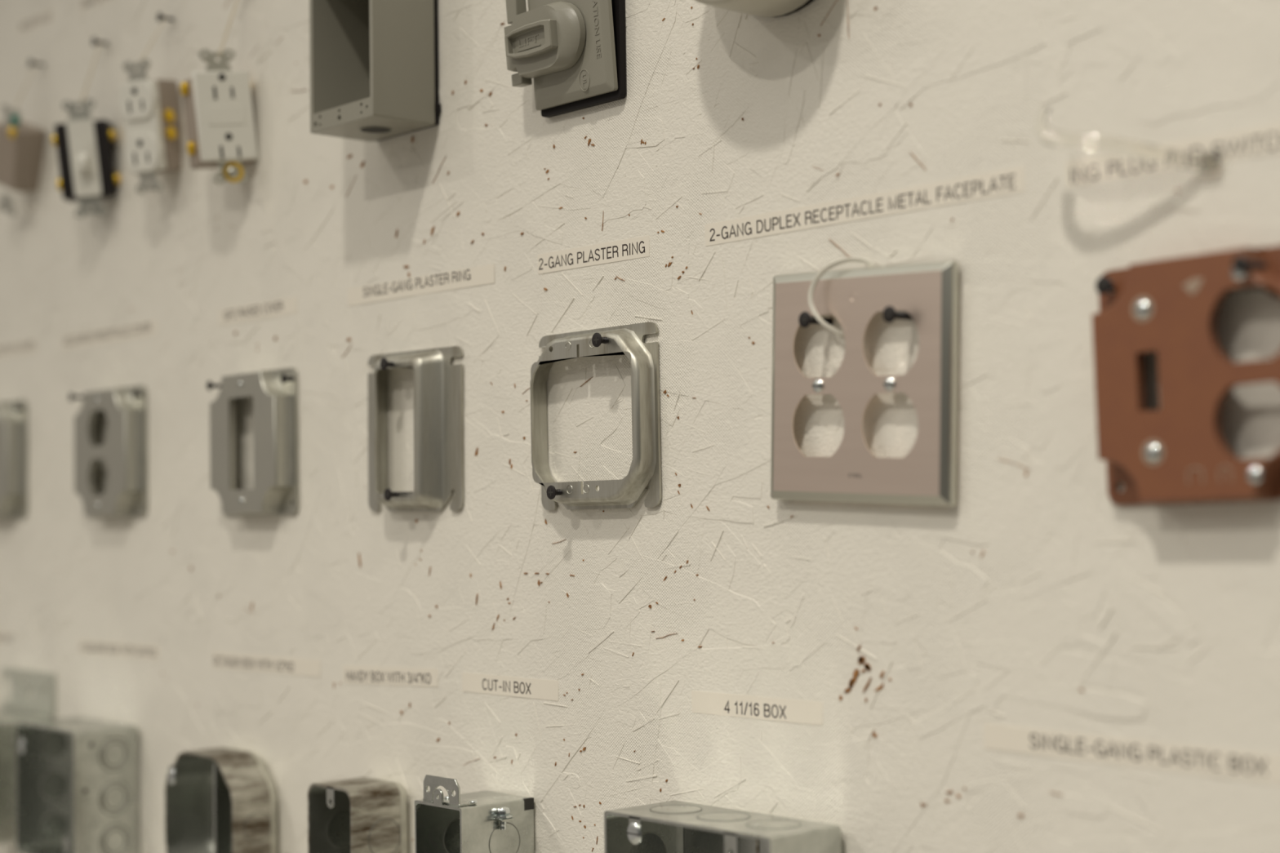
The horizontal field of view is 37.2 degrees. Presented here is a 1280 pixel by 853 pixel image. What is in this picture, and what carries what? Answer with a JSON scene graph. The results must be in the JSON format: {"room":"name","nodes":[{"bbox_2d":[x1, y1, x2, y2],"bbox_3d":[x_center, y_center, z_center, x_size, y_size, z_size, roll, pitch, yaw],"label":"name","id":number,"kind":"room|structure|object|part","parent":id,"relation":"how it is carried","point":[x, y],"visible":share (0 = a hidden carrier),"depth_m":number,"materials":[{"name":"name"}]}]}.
{"room":"electrical training workshop","nodes":[
{"label":"electrical training workshop","id":0,"kind":"room"},
{"bbox_2d":[0,0,1279,852],"bbox_3d":[-0.251,0.162,1.329,0.012,2.700,4.500,1,-3,-42],"label":"wall","id":1,"kind":"structure","parent":0,"point":[1036,599],"depth_m":1.03,"materials":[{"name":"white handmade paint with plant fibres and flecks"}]},
{"bbox_2d":[0,631,16,644],"bbox_3d":[-0.582,0.186,1.688,0.001,0.012,0.132,1,-3,-42],"label":"label strip","id":2,"kind":"object","parent":1,"relation":"attached to","point":[5,637],"visible":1,"depth_m":1.66,"materials":[{"name":"beige paper"}]},
{"bbox_2d":[0,400,27,518],"bbox_3d":[-0.565,0.030,1.660,0.016,0.102,0.102,1,-4,-42],"label":"cover","id":3,"kind":"object","parent":1,"relation":"attached to","point":[13,425],"visible":1,"depth_m":1.63,"materials":[{"name":"grey metal"}]},
{"bbox_2d":[0,338,35,358],"bbox_3d":[-0.568,-0.066,1.678,0.001,0.012,0.157,1,-3,-42],"label":"label strip","id":4,"kind":"object","parent":1,"relation":"attached to","point":[28,346],"visible":1,"depth_m":1.65,"materials":[{"name":"beige paper"}]},
{"bbox_2d":[13,404,22,412],"bbox_3d":[-0.529,-0.015,1.634,0.018,0.007,0.007,1,-3,-42],"label":"screw","id":5,"kind":"object","parent":1,"relation":"attached to","point":[15,408],"visible":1,"depth_m":1.63,"materials":[{"name":"black"}]},
{"bbox_2d":[0,666,55,845],"bbox_3d":[-0.540,0.276,1.598,0.053,0.137,0.105,1,-3,-42],"label":"box","id":6,"kind":"object","parent":1,"relation":"attached to","point":[42,685],"visible":0.44,"depth_m":1.57,"materials":[{"name":"metal"}]},
{"bbox_3d":[-0.521,0.225,1.617,0.002,0.035,0.103,1,-3,-42],"label":"bracket plate","id":7,"kind":"part","parent":6,"relation":"part of","materials":[{"name":"metal"}]},
{"bbox_2d":[17,8,53,35],"bbox_3d":[-0.519,-0.348,1.632,0.001,0.012,0.070,1,-2,-42],"label":"label strip","id":8,"kind":"object","parent":1,"relation":"attached to","point":[32,23],"visible":1,"depth_m":1.63,"materials":[{"name":"beige paper"}]},
{"bbox_2d":[28,58,44,66],"bbox_3d":[-0.510,-0.308,1.618,0.020,0.007,0.007,1,-3,-42],"label":"screw","id":9,"kind":"object","parent":1,"relation":"attached to","point":[31,62],"visible":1,"depth_m":1.61,"materials":[{"name":"black metal"}]},
{"bbox_2d":[15,62,37,107],"bbox_3d":[-0.521,-0.289,1.610,0.018,0.041,0.006,1,-3,-29],"label":"twine","id":10,"kind":"object","parent":9,"relation":"hanging from","point":[21,94],"visible":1,"depth_m":1.61,"materials":[{"name":"beige"}]},
{"bbox_2d":[0,103,44,216],"bbox_3d":[-0.529,-0.225,1.617,0.060,0.091,0.039,-3,-3,42],"label":"receptacle","id":11,"kind":"object","parent":10,"relation":"hanging from","point":[22,143],"visible":1,"depth_m":1.60,"materials":[{"name":"beige plastic"}]},
{"bbox_2d":[68,392,83,401],"bbox_3d":[-0.449,-0.024,1.538,0.026,0.007,0.007,1,-3,-42],"label":"screw","id":12,"kind":"object","parent":1,"relation":"attached to","point":[71,396],"visible":0.45,"depth_m":1.53,"materials":[{"name":"black"}]},
{"bbox_2d":[16,716,139,852],"bbox_3d":[-0.440,0.284,1.484,0.056,0.103,0.103,1,-3,-42],"label":"box","id":13,"kind":"object","parent":1,"relation":"attached to","point":[77,777],"visible":1,"depth_m":1.46,"materials":[{"name":"metal"}]},
{"bbox_2d":[79,0,111,13],"bbox_3d":[-0.442,-0.348,1.546,0.001,0.012,0.066,1,-2,-42],"label":"label strip","id":14,"kind":"object","parent":1,"relation":"attached to","point":[84,5],"visible":1,"depth_m":1.56,"materials":[{"name":"beige paper"}]},
{"bbox_2d":[91,36,107,45],"bbox_3d":[-0.431,-0.309,1.530,0.020,0.007,0.007,1,-3,-42],"label":"screw","id":15,"kind":"object","parent":1,"relation":"attached to","point":[94,41],"visible":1,"depth_m":1.52,"materials":[{"name":"black"}]},
{"bbox_2d":[80,40,101,102],"bbox_3d":[-0.439,-0.281,1.516,0.005,0.058,0.026,-2,-3,26],"label":"twine","id":16,"kind":"object","parent":15,"relation":"hanging from","point":[99,45],"visible":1,"depth_m":1.52,"materials":[{"name":"beige"}]},
{"bbox_2d":[51,97,119,218],"bbox_3d":[-0.440,-0.212,1.511,0.053,0.095,0.042,-1,-2,-4],"label":"toggle switch","id":17,"kind":"object","parent":16,"relation":"hanging from","point":[85,145],"visible":1,"depth_m":1.50,"materials":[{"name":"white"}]},
{"bbox_3d":[-0.440,-0.212,1.500,0.011,0.025,0.002,-6,2,-4],"label":"toggle frame","id":18,"kind":"part","parent":17,"relation":"part of","materials":[{"name":"white plastic"}]},
{"bbox_3d":[-0.440,-0.212,1.502,0.021,0.060,0.002,-6,2,-4],"label":"strap plate","id":19,"kind":"part","parent":17,"relation":"part of","materials":[{"name":"white plastic"}]},
{"bbox_2d":[61,320,156,350],"bbox_3d":[-0.427,-0.073,1.523,0.001,0.012,0.164,1,-3,-42],"label":"label strip","id":20,"kind":"object","parent":1,"relation":"attached to","point":[148,328],"visible":1,"depth_m":1.52,"materials":[{"name":"beige paper"}]},
{"bbox_2d":[73,385,147,517],"bbox_3d":[-0.421,0.021,1.500,0.016,0.102,0.102,1,-4,-42],"label":"cover","id":21,"kind":"object","parent":1,"relation":"attached to","point":[123,451],"visible":1,"depth_m":1.48,"materials":[{"name":"grey metal"}]},
{"bbox_2d":[77,639,159,660],"bbox_3d":[-0.413,0.176,1.500,0.001,0.012,0.138,1,-4,-42],"label":"label strip","id":22,"kind":"object","parent":1,"relation":"attached to","point":[137,651],"visible":1,"depth_m":1.50,"materials":[{"name":"beige paper"}]},
{"bbox_2d":[132,390,142,399],"bbox_3d":[-0.385,-0.024,1.474,0.018,0.007,0.007,1,-3,-42],"label":"screw","id":23,"kind":"object","parent":1,"relation":"attached to","point":[135,394],"visible":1,"depth_m":1.47,"materials":[{"name":"black"}]},
{"bbox_2d":[156,12,173,22],"bbox_3d":[-0.358,-0.311,1.450,0.020,0.007,0.007,1,-3,-42],"label":"screw","id":24,"kind":"object","parent":1,"relation":"attached to","point":[159,16],"visible":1,"depth_m":1.44,"materials":[{"name":"black"}]},
{"bbox_2d":[138,15,167,62],"bbox_3d":[-0.369,-0.291,1.434,0.006,0.044,0.031,-2,-3,33],"label":"twine","id":25,"kind":"object","parent":24,"relation":"hanging from","point":[152,41],"visible":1,"depth_m":1.43,"materials":[{"name":"beige"}]},
{"bbox_2d":[119,57,182,194],"bbox_3d":[-0.368,-0.225,1.433,0.042,0.099,0.040,-2,-3,28],"label":"receptacle","id":26,"kind":"object","parent":25,"relation":"hanging from","point":[150,109],"visible":1,"depth_m":1.42,"materials":[{"name":"white plastic"}]},
{"bbox_2d":[206,380,221,390],"bbox_3d":[-0.301,-0.029,1.375,0.026,0.007,0.007,1,-3,-42],"label":"screw","id":27,"kind":"object","parent":1,"relation":"attached to","point":[210,385],"visible":0.51,"depth_m":1.37,"materials":[{"name":"black"}]},
{"bbox_2d":[164,746,277,852],"bbox_3d":[-0.295,0.277,1.336,0.039,0.096,0.096,1,-3,-42],"label":"box","id":28,"kind":"object","parent":1,"relation":"attached to","point":[218,800],"visible":1,"depth_m":1.32,"materials":[{"name":"metal"}]},
{"bbox_2d":[209,367,298,516],"bbox_3d":[-0.275,0.012,1.339,0.016,0.102,0.102,1,-4,-42],"label":"cover","id":29,"kind":"object","parent":1,"relation":"attached to","point":[275,403],"visible":1,"depth_m":1.32,"materials":[{"name":"grey metal"}]},
{"bbox_2d":[218,296,297,325],"bbox_3d":[-0.273,-0.082,1.352,0.001,0.012,0.107,1,-3,-42],"label":"label strip","id":30,"kind":"object","parent":1,"relation":"attached to","point":[286,306],"visible":1,"depth_m":1.35,"materials":[{"name":"beige paper"}]},
{"bbox_2d":[212,651,320,677],"bbox_3d":[-0.265,0.167,1.336,0.001,0.012,0.145,1,-4,-42],"label":"label strip","id":31,"kind":"object","parent":1,"relation":"attached to","point":[273,664],"visible":1,"depth_m":1.33,"materials":[{"name":"beige paper"}]},
{"bbox_2d":[280,373,292,383],"bbox_3d":[-0.239,-0.033,1.312,0.018,0.007,0.007,1,-3,-42],"label":"screw","id":32,"kind":"object","parent":1,"relation":"attached to","point":[284,378],"visible":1,"depth_m":1.31,"materials":[{"name":"black"}]},
{"bbox_2d":[307,777,407,852],"bbox_3d":[-0.176,0.278,1.200,0.046,0.105,0.051,1,-3,-42],"label":"box","id":33,"kind":"object","parent":1,"relation":"attached to","point":[362,815],"visible":1,"depth_m":1.19,"materials":[{"name":"metal"}]},
{"bbox_2d":[309,0,440,142],"bbox_3d":[-0.168,-0.245,1.202,0.050,0.115,0.073,1,-3,-42],"label":"device box","id":34,"kind":"object","parent":1,"relation":"attached to","point":[374,64],"visible":1,"depth_m":1.19,"materials":[{"name":"grey metal"}]},
{"bbox_2d":[342,666,437,687],"bbox_3d":[-0.162,0.161,1.222,0.001,0.015,0.106,1,-3,-42],"label":"label strip","id":35,"kind":"object","parent":1,"relation":"attached to","point":[393,676],"visible":1,"depth_m":1.22,"materials":[{"name":"beige paper"}]},
{"bbox_2d":[380,357,413,369],"bbox_3d":[-0.149,-0.039,1.203,0.032,0.008,0.008,1,-3,-42],"label":"screw","id":36,"kind":"object","parent":1,"relation":"attached to","point":[384,363],"visible":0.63,"depth_m":1.19,"materials":[{"name":"black metal"}]},
{"bbox_2d":[383,488,413,500],"bbox_3d":[-0.146,0.043,1.197,0.032,0.008,0.008,1,-3,-42],"label":"screw","id":37,"kind":"object","parent":1,"relation":"attached to","point":[388,494],"visible":0.62,"depth_m":1.19,"materials":[{"name":"black metal"}]},
{"bbox_2d":[367,346,463,511],"bbox_3d":[-0.148,0.003,1.199,0.016,0.102,0.102,1,-3,-42],"label":"ring","id":38,"kind":"object","parent":1,"relation":"attached to","point":[438,402],"visible":0.98,"depth_m":1.18,"materials":[{"name":"metal"}]},
{"bbox_2d":[347,263,494,306],"bbox_3d":[-0.141,-0.089,1.206,0.001,0.012,0.159,1,-3,-42],"label":"label strip","id":39,"kind":"object","parent":1,"relation":"attached to","point":[484,274],"visible":1,"depth_m":1.20,"materials":[{"name":"beige paper"}]},
{"bbox_2d":[414,774,534,852],"bbox_3d":[-0.093,0.252,1.103,0.053,0.100,0.054,1,-3,-42],"label":"box","id":40,"kind":"object","parent":1,"relation":"attached to","point":[482,821],"visible":1,"depth_m":1.10,"materials":[{"name":"metal"}]},
{"bbox_2d":[462,672,558,701],"bbox_3d":[-0.078,0.155,1.130,0.001,0.012,0.092,1,-3,-42],"label":"label strip","id":41,"kind":"object","parent":1,"relation":"attached to","point":[540,689],"visible":1,"depth_m":1.13,"materials":[{"name":"beige paper"}]},
{"bbox_2d":[546,485,562,499],"bbox_3d":[-0.039,0.037,1.081,0.030,0.008,0.008,1,-3,-42],"label":"screw","id":42,"kind":"object","parent":1,"relation":"attached to","point":[552,492],"visible":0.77,"depth_m":1.07,"materials":[{"name":"black metal"}]},
{"bbox_2d":[503,0,626,117],"bbox_3d":[-0.046,-0.239,1.083,0.028,0.115,0.081,1,-3,-42],"label":"cover","id":43,"kind":"object","parent":1,"relation":"attached to","point":[573,51],"visible":1,"depth_m":1.07,"materials":[{"name":"grey plastic"}]},
{"bbox_3d":[-0.062,-0.221,1.084,0.007,0.018,0.042,1,-3,-42],"label":"finger pull","id":44,"kind":"part","parent":43,"relation":"part of","materials":[{"name":"grey plastic"}]},
{"bbox_3d":[-0.054,-0.222,1.085,0.012,0.038,0.061,1,-3,-42],"label":"lid","id":45,"kind":"part","parent":43,"relation":"part of","materials":[{"name":"grey plastic"}]},
{"bbox_3d":[-0.041,-0.241,1.081,0.014,0.111,0.070,1,-3,-42],"label":"plate","id":46,"kind":"part","parent":43,"relation":"part of","materials":[{"name":"grey plastic"}]},
{"bbox_2d":[537,235,649,274],"bbox_3d":[-0.028,-0.097,1.081,0.001,0.012,0.097,1,-3,-42],"label":"label strip","id":47,"kind":"object","parent":1,"relation":"attached to","point":[639,246],"visible":1,"depth_m":1.08,"materials":[{"name":"beige paper"}]},
{"bbox_2d":[529,321,662,510],"bbox_3d":[-0.028,-0.004,1.068,0.013,0.102,0.102,1,-4,-42],"label":"ring","id":48,"kind":"object","parent":1,"relation":"attached to","point":[645,468],"visible":0.97,"depth_m":1.05,"materials":[{"name":"metal"}]},
{"bbox_2d":[591,332,608,346],"bbox_3d":[-0.013,-0.047,1.053,0.030,0.008,0.008,1,-3,-42],"label":"screw","id":49,"kind":"object","parent":1,"relation":"attached to","point":[597,339],"visible":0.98,"depth_m":1.04,"materials":[{"name":"black metal"}]},
{"bbox_2d":[604,800,842,852],"bbox_3d":[0.042,0.256,0.952,0.055,0.119,0.119,1,-3,-42],"label":"box","id":50,"kind":"object","parent":1,"relation":"attached to","point":[671,826],"visible":1,"depth_m":0.96,"materials":[{"name":"metal"}]},
{"bbox_2d":[694,0,813,17],"bbox_3d":[0.058,-0.258,0.956,0.045,0.098,0.098,1,-3,-42],"label":"round box","id":51,"kind":"object","parent":1,"relation":"attached to","point":[766,8],"visible":1,"depth_m":0.95,"materials":[{"name":"beige plastic"}]},
{"bbox_2d":[691,690,822,725],"bbox_3d":[0.059,0.145,0.978,0.001,0.012,0.094,1,-3,-42],"label":"label strip","id":52,"kind":"object","parent":1,"relation":"attached to","point":[805,712],"visible":1,"depth_m":0.98,"materials":[{"name":"beige paper"}]},
{"bbox_2d":[798,311,833,328],"bbox_3d":[0.091,-0.052,0.940,0.028,0.008,0.008,1,-3,-42],"label":"screw","id":53,"kind":"object","parent":1,"relation":"attached to","point":[805,318],"visible":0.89,"depth_m":0.93,"materials":[{"name":"black metal"}]},
{"bbox_2d":[770,260,958,506],"bbox_3d":[0.106,-0.020,0.921,0.009,0.119,0.120,1,-3,-43],"label":"faceplate","id":54,"kind":"object","parent":1,"relation":"attached to","point":[928,291],"visible":1,"depth_m":0.91,"materials":[{"name":"silver metal"}]},
{"bbox_2d":[808,257,875,338],"bbox_3d":[0.099,-0.062,0.928,0.034,0.040,0.008,-2,-3,19],"label":"cable tie","id":55,"kind":"object","parent":54,"relation":"attached to","point":[826,268],"visible":1,"depth_m":0.93,"materials":[{"name":"white plastic"}]},
{"bbox_2d":[704,166,1024,246],"bbox_3d":[0.104,-0.107,0.935,0.001,0.012,0.207,1,-4,-42],"label":"label strip","id":56,"kind":"object","parent":1,"relation":"attached to","point":[1011,180],"visible":1,"depth_m":0.93,"materials":[{"name":"beige paper"}]},
{"bbox_2d":[882,306,913,323],"bbox_3d":[0.127,-0.052,0.900,0.028,0.008,0.008,1,-3,-42],"label":"screw","id":57,"kind":"object","parent":1,"relation":"attached to","point":[889,314],"visible":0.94,"depth_m":0.89,"materials":[{"name":"black metal"}]},
{"bbox_2d":[1095,275,1115,294],"bbox_3d":[0.205,-0.060,0.821,0.018,0.008,0.008,1,-3,-42],"label":"screw","id":58,"kind":"object","parent":1,"relation":"attached to","point":[1104,284],"visible":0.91,"depth_m":0.81,"materials":[{"name":"black metal"}]},
{"bbox_2d":[1035,107,1220,173],"bbox_3d":[0.204,-0.122,0.802,0.079,0.035,0.012,-2,-3,31],"label":"cable tie","id":59,"kind":"object","parent":1,"relation":"attached to","point":[1209,162],"visible":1,"depth_m":0.80,"materials":[{"name":"white plastic"}]},
{"bbox_2d":[983,723,1279,784],"bbox_3d":[0.211,0.139,0.810,0.001,0.012,0.160,1,-2,-42],"label":"label strip","id":60,"kind":"object","parent":1,"relation":"attached to","point":[1198,760],"visible":1,"depth_m":0.81,"materials":[{"name":"beige paper"}]},
{"bbox_2d":[1065,122,1279,186],"bbox_3d":[0.230,-0.115,0.796,0.001,0.012,0.123,1,-3,-42],"label":"label strip","id":61,"kind":"object","parent":1,"relation":"attached to","point":[1262,140],"visible":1,"depth_m":0.80,"materials":[{"name":"beige paper"}]},
{"bbox_2d":[1091,245,1279,505],"bbox_3d":[0.230,-0.020,0.780,0.016,0.103,0.102,1,-5,-42],"label":"cover","id":62,"kind":"object","parent":1,"relation":"attached to","point":[1175,453],"visible":1,"depth_m":0.78,"materials":[{"name":"red paint"}]},
{"bbox_2d":[1131,295,1154,321],"bbox_3d":[0.210,-0.049,0.793,0.001,0.011,0.011,1,-5,-42],"label":"screw","id":63,"kind":"object","parent":62,"relation":"in","point":[1142,306],"depth_m":0.79,"materials":[{"name":"silver metal"}]},
{"bbox_2d":[1142,439,1164,466],"bbox_3d":[0.213,0.011,0.788,0.001,0.011,0.011,1,-5,-42],"label":"screw","id":64,"kind":"object","parent":62,"relation":"in","point":[1153,450],"depth_m":0.79,"materials":[{"name":"silver metal"}]},
{"bbox_2d":[1231,255,1266,271],"bbox_3d":[0.249,-0.065,0.764,0.030,0.006,0.006,1,-3,-42],"label":"screw","id":65,"kind":"object","parent":1,"relation":"attached to","point":[1240,263],"visible":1,"depth_m":0.76,"materials":[{"name":"black metal"}]},
{"bbox_3d":[-0.284,-0.314,1.368,0.020,0.007,0.007,1,-3,-42],"label":"screw","id":66,"kind":"object","parent":1,"relation":"attached to","visible":0},
{"bbox_2d":[218,0,238,56],"bbox_3d":[-0.292,-0.288,1.353,0.005,0.055,0.026,-2,-3,28],"label":"twine","id":67,"kind":"object","parent":66,"relation":"hanging from","point":[236,2],"visible":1,"depth_m":1.35,"materials":[{"name":"beige"}]},
{"bbox_2d":[179,48,258,184],"bbox_3d":[-0.300,-0.219,1.353,0.055,0.097,0.032,1,-3,-30],"label":"receptacle","id":68,"kind":"object","parent":67,"relation":"hanging from","point":[217,100],"visible":1,"depth_m":1.34,"materials":[{"name":"white plastic"}]},
{"bbox_3d":[-0.292,-0.220,1.340,0.027,0.013,0.001,-7,3,-30],"label":"panel","id":69,"kind":"part","parent":68,"relation":"part of","materials":[{"name":"white plastic"}]}
]}

